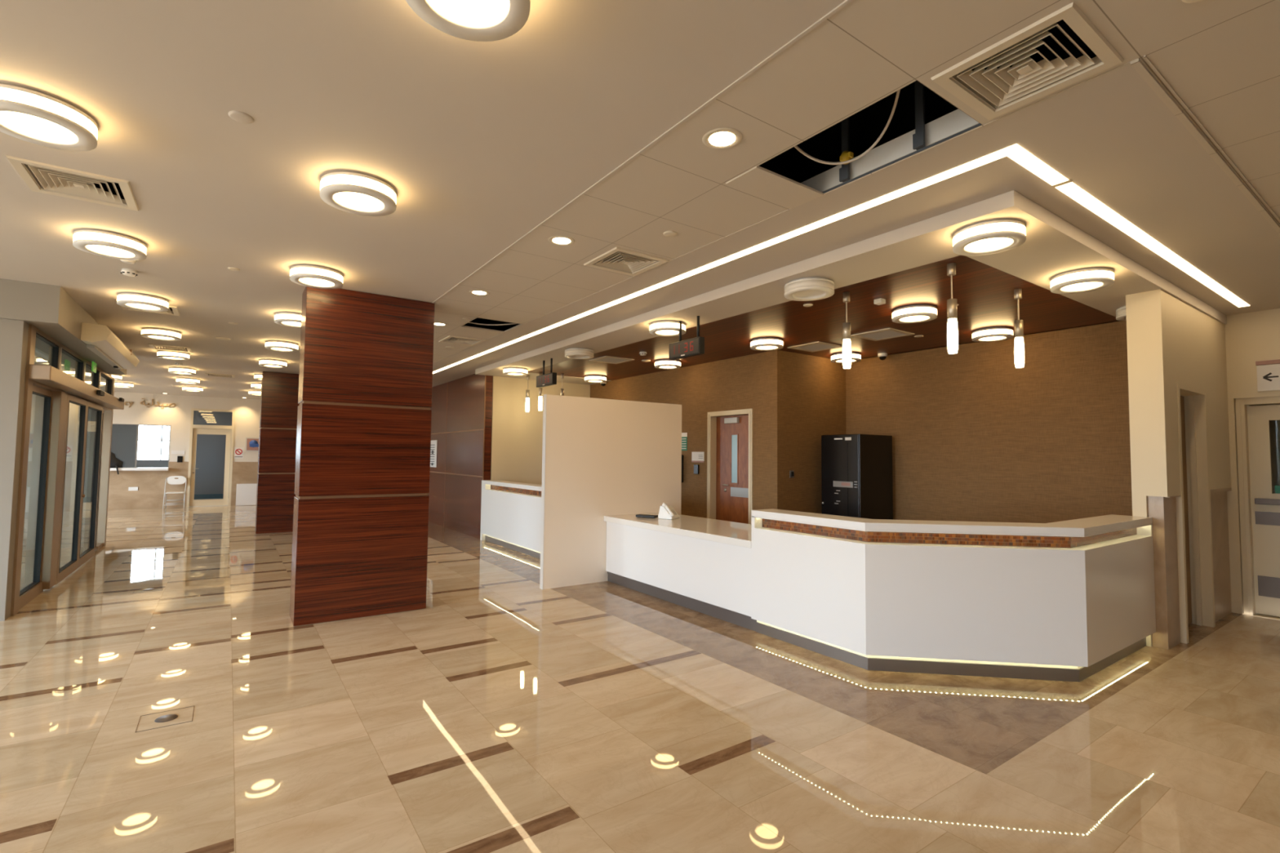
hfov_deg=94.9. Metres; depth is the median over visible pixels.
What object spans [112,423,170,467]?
window
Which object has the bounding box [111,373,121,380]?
ceiling light
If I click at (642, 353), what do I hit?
smoke detector
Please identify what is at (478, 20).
ceiling light
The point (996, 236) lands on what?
ceiling light
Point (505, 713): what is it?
floor
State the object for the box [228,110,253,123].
disc
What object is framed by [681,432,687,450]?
notice
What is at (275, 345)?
ceiling light
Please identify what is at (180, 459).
card reader
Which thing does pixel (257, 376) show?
ceiling light
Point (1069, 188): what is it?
diffuser
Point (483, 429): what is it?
trim
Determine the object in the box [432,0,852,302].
trim
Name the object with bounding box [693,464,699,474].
card reader
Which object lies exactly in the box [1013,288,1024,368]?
pendant light
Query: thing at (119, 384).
ceiling light
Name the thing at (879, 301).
detector
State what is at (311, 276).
ceiling light
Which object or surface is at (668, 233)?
disc
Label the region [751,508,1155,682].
reception desk
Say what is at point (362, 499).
pillar
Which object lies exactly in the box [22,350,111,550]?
wall
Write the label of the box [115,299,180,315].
ceiling vent
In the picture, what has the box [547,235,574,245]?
recessed light
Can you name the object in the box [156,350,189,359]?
ceiling light
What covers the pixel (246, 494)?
leaning board
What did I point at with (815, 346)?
ceiling vent
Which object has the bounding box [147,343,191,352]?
ceiling vent
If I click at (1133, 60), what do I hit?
trim
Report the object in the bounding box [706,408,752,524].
door
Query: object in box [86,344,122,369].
outlet
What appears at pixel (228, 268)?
disc
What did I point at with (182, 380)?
ceiling light
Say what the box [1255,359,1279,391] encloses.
direction sign
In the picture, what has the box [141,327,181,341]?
ceiling light
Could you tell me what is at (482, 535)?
trim
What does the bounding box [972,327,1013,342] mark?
ceiling light
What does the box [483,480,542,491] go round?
countertop
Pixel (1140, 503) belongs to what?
wall
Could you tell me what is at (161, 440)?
window
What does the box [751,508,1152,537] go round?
countertop
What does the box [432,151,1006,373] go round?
diffuser
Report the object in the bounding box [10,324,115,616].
window frame
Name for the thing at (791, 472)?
light switch
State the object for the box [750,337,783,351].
ceiling light
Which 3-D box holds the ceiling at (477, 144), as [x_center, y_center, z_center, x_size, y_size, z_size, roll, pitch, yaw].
[-4.358,-1.670,7.525,16.550,0.800,25.600,3,-4,-35]
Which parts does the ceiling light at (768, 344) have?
mount plate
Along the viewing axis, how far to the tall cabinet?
8.09 m
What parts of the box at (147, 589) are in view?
metal lid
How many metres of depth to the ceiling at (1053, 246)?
5.61 m
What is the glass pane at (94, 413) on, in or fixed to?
attached to the window frame at (47, 573)
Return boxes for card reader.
[177,456,182,462]
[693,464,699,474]
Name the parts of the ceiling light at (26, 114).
mount plate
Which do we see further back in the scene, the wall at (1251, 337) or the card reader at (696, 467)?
the card reader at (696, 467)
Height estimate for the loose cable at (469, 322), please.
0.055 m
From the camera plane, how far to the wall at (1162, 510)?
5.15 m
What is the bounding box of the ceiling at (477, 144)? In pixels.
[0,0,1279,399]
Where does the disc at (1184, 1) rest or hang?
attached to the ceiling at (477, 144)
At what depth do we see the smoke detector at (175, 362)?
10.55 m
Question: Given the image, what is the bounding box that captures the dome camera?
[877,352,887,359]
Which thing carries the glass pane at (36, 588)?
attached to the window frame at (47, 573)
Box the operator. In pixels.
[27,364,124,409]
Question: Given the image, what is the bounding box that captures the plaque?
[691,452,704,462]
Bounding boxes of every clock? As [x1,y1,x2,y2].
[536,358,556,387]
[668,315,704,359]
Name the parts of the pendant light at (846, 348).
rod, lamp shade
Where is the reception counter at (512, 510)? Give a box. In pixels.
[481,480,542,559]
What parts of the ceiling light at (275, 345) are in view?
mount plate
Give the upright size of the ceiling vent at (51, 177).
0.046 m
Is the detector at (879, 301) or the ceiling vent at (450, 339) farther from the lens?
the ceiling vent at (450, 339)
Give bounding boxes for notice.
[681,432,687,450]
[1275,485,1279,493]
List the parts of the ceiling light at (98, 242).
mount plate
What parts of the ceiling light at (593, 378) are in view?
mount plate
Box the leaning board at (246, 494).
[235,483,257,505]
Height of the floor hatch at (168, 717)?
0.004 m
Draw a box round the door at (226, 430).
[186,408,235,506]
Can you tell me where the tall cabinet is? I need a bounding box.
[821,434,893,519]
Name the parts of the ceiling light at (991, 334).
mount plate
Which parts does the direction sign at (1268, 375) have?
sign rail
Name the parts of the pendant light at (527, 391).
lamp shade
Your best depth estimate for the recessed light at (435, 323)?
7.24 m
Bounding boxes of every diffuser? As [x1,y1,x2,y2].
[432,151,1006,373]
[999,143,1068,185]
[1055,182,1249,306]
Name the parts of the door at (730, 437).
vision panel, vision frame, push plate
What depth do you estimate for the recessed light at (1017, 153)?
3.96 m
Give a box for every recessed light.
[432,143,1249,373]
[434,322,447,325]
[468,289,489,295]
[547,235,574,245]
[702,127,742,149]
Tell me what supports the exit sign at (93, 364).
hanging from the bulkhead
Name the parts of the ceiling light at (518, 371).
mount plate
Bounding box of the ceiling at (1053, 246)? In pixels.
[475,190,1226,384]
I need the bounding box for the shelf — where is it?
[110,467,168,471]
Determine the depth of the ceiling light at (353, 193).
3.46 m
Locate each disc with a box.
[215,337,231,340]
[227,266,239,271]
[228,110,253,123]
[662,231,676,236]
[803,303,813,306]
[1181,0,1202,2]
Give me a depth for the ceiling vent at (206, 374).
12.36 m
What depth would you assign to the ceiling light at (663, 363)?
9.17 m
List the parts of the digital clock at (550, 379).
hanging rod, hanging rod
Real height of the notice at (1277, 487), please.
0.080 m
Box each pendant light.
[525,374,529,412]
[537,373,542,410]
[560,373,564,395]
[842,291,851,368]
[946,262,958,354]
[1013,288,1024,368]
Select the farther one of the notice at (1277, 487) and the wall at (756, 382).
the wall at (756, 382)
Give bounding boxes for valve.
[840,151,853,164]
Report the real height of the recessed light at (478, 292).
0.005 m
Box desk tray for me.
[635,514,657,518]
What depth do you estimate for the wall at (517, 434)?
11.53 m
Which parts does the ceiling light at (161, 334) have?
mount plate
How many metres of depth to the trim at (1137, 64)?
2.84 m
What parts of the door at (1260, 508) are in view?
push plate, kick plate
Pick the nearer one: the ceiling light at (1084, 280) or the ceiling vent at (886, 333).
the ceiling light at (1084, 280)
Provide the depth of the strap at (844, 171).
3.42 m
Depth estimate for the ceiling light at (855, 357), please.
8.40 m
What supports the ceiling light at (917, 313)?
attached to the ceiling at (1053, 246)
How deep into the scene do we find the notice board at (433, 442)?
13.73 m
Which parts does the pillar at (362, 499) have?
cladding panel, cladding panel, cladding panel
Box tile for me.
[725,165,823,208]
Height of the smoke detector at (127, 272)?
0.050 m
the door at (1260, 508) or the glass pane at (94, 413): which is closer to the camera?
the door at (1260, 508)
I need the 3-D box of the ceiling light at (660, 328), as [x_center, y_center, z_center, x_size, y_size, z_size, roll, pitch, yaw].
[0.314,-1.114,6.683,0.414,0.099,0.414,3,-4,-35]
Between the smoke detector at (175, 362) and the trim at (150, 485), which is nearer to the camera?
the smoke detector at (175, 362)
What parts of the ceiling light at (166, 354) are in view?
mount plate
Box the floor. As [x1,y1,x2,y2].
[0,498,1279,852]
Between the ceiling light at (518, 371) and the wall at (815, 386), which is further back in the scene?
the ceiling light at (518, 371)
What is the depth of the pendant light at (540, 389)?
10.76 m
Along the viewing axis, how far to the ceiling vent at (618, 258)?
4.85 m
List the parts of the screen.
edge trim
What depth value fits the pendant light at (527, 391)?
11.04 m
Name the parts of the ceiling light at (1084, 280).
mount plate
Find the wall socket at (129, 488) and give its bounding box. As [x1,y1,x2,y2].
[128,487,137,490]
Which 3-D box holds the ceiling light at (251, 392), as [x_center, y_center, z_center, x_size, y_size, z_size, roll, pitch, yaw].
[-10.058,-0.879,15.471,0.414,0.099,0.414,3,-4,-35]
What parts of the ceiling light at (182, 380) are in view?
mount plate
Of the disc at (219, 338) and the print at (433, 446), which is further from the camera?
the print at (433, 446)
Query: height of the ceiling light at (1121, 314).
0.099 m
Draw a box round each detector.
[120,268,137,276]
[174,361,182,364]
[639,351,646,355]
[873,297,885,305]
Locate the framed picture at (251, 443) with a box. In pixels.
[244,437,258,451]
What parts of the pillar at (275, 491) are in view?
cladding panel, cladding panel, cladding panel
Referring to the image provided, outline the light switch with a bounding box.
[789,470,794,477]
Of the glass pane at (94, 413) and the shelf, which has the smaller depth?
the glass pane at (94, 413)
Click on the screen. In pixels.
(602, 457)
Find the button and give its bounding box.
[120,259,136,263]
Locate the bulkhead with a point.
(50, 308)
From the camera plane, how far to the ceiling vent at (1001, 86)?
2.40 m
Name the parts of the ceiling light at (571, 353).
mount plate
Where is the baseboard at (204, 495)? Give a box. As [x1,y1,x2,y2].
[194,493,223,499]
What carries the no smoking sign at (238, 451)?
attached to the wall at (247, 411)
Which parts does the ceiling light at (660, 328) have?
mount plate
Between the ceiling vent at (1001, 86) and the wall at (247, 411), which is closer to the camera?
the ceiling vent at (1001, 86)
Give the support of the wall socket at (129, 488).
attached to the wall at (247, 411)
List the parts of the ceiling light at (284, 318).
mount plate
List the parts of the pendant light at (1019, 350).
rod, lamp shade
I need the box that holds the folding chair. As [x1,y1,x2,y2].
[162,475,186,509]
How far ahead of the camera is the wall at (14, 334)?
5.55 m
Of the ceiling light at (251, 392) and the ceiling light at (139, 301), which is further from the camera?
the ceiling light at (251, 392)
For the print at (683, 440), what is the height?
0.172 m
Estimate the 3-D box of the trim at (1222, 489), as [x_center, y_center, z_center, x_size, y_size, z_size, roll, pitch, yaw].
[5.453,0.636,5.704,2.190,0.037,0.035,3,-4,-35]
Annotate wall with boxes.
[0,318,29,621]
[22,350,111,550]
[112,391,260,462]
[427,373,493,539]
[490,376,590,484]
[590,350,784,518]
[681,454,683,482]
[784,351,845,513]
[845,320,1132,523]
[1125,293,1152,646]
[1147,491,1231,649]
[1224,308,1279,613]
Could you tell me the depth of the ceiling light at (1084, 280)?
4.66 m
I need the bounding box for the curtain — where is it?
[80,322,139,369]
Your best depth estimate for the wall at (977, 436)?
7.20 m
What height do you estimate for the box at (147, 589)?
0.004 m
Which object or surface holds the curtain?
attached to the bulkhead
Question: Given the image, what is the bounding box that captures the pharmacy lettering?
[124,398,175,408]
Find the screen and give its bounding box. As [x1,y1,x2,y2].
[539,394,681,589]
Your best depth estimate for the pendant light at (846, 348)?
5.31 m
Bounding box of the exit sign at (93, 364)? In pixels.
[91,360,96,373]
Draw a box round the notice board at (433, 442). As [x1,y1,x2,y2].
[430,440,437,467]
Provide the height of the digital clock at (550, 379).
0.414 m
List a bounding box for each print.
[430,444,435,465]
[681,438,686,448]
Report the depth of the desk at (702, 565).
6.30 m
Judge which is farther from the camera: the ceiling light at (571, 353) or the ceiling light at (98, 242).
the ceiling light at (571, 353)
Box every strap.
[839,116,849,182]
[912,80,924,150]
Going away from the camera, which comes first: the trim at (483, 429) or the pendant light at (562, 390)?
the pendant light at (562, 390)
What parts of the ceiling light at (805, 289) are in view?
mount plate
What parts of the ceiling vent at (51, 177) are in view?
plate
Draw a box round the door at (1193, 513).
[1175,381,1215,644]
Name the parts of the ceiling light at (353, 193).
mount plate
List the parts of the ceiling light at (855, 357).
mount plate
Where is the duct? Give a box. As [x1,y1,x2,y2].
[800,108,982,193]
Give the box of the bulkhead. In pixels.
[0,278,126,374]
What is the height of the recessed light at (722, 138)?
0.005 m
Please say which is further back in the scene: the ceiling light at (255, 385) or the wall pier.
the ceiling light at (255, 385)
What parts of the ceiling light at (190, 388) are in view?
mount plate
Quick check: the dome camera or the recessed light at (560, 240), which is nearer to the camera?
the recessed light at (560, 240)
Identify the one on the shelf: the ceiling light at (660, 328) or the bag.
the bag
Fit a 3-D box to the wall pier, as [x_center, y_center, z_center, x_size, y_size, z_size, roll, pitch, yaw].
[5.392,-0.299,5.800,2.250,1.900,0.193,3,-4,-35]
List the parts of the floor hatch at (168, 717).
metal lid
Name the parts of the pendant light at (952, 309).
rod, lamp shade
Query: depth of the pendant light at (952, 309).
4.49 m
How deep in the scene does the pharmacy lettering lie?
16.45 m
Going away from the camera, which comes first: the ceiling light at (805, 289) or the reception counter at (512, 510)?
the ceiling light at (805, 289)
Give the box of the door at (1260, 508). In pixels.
[1235,395,1279,617]
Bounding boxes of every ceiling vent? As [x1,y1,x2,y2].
[5,155,138,210]
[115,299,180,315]
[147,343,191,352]
[204,373,235,377]
[438,335,486,346]
[583,246,669,276]
[588,355,634,364]
[787,341,842,351]
[850,328,914,341]
[930,1,1124,119]
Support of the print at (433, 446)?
attached to the notice board at (433, 442)
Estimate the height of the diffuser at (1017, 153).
0.003 m
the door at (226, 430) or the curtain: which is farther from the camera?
the door at (226, 430)
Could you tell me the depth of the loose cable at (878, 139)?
3.14 m
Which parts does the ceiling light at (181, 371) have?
mount plate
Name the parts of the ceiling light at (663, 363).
mount plate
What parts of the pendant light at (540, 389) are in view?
lamp shade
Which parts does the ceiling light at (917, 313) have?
mount plate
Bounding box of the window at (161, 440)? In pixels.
[137,426,168,459]
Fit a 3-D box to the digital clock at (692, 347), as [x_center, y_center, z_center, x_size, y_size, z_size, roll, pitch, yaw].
[0.505,-0.968,6.438,0.074,0.414,0.530,3,-4,-35]
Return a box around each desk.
[604,512,756,631]
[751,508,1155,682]
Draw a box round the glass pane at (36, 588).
[19,385,52,595]
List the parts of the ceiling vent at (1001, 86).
plate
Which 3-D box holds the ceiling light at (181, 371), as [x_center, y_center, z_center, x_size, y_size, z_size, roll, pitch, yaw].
[-8.846,-1.074,11.356,0.414,0.099,0.414,3,-4,-35]
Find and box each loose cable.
[469,321,516,325]
[794,88,900,164]
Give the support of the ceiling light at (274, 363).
attached to the ceiling at (477, 144)
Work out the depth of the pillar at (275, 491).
11.71 m
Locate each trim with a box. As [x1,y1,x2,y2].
[107,462,257,510]
[430,375,485,526]
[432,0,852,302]
[433,59,1134,363]
[480,480,485,540]
[1130,54,1279,235]
[1168,488,1231,497]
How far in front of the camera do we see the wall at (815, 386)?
8.56 m
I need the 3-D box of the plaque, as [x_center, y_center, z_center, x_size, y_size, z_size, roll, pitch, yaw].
[0.940,0.496,9.533,0.012,0.170,0.300,3,-4,-35]
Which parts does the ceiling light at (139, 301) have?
mount plate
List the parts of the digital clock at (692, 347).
hanging rod, hanging rod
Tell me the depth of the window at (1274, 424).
7.50 m
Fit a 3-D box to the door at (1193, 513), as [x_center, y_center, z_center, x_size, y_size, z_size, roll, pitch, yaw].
[5.162,0.777,5.613,0.970,2.325,0.240,3,-4,-35]
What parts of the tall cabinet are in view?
cabinet door, display panel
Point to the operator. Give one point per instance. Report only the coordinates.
(49, 375)
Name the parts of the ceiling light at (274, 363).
mount plate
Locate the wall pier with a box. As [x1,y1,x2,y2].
[1132,288,1231,497]
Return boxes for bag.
[110,452,123,474]
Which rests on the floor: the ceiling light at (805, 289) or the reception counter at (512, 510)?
the reception counter at (512, 510)
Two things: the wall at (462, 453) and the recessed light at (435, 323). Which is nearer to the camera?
the recessed light at (435, 323)
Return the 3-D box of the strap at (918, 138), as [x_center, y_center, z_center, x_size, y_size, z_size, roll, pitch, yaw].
[1.452,-1.809,3.063,0.029,0.727,0.056,3,-4,-35]
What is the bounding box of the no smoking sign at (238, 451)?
[233,447,244,458]
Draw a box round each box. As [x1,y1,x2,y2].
[133,586,164,593]
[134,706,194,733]
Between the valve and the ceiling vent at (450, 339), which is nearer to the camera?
the valve
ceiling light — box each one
[0,83,97,151]
[72,229,146,260]
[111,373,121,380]
[114,382,133,387]
[116,292,168,311]
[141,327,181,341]
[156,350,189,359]
[168,367,195,374]
[176,377,199,384]
[182,386,203,391]
[248,390,261,395]
[250,382,261,388]
[253,373,262,380]
[258,359,286,368]
[265,340,297,351]
[274,311,301,328]
[289,264,343,288]
[320,171,396,216]
[405,0,530,41]
[503,367,527,376]
[564,347,594,359]
[584,374,606,382]
[648,320,685,336]
[654,359,680,368]
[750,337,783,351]
[784,277,834,301]
[831,351,861,363]
[892,304,937,323]
[952,219,1026,256]
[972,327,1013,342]
[1049,267,1114,293]
[1115,305,1126,320]
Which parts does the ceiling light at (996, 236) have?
mount plate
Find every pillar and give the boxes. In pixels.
[254,371,299,533]
[289,286,435,626]
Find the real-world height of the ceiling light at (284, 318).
0.099 m
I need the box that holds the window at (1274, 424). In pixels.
[1269,404,1279,493]
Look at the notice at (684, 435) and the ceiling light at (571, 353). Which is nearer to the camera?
the ceiling light at (571, 353)
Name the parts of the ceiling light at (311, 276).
mount plate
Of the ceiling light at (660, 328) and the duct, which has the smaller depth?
the duct
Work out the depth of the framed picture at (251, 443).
17.76 m
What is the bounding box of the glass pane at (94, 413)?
[83,408,104,551]
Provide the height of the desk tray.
0.026 m
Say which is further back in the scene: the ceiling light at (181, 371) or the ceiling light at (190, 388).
the ceiling light at (190, 388)
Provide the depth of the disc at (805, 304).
5.78 m
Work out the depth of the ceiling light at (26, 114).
2.74 m
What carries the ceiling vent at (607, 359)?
in the ceiling at (1053, 246)

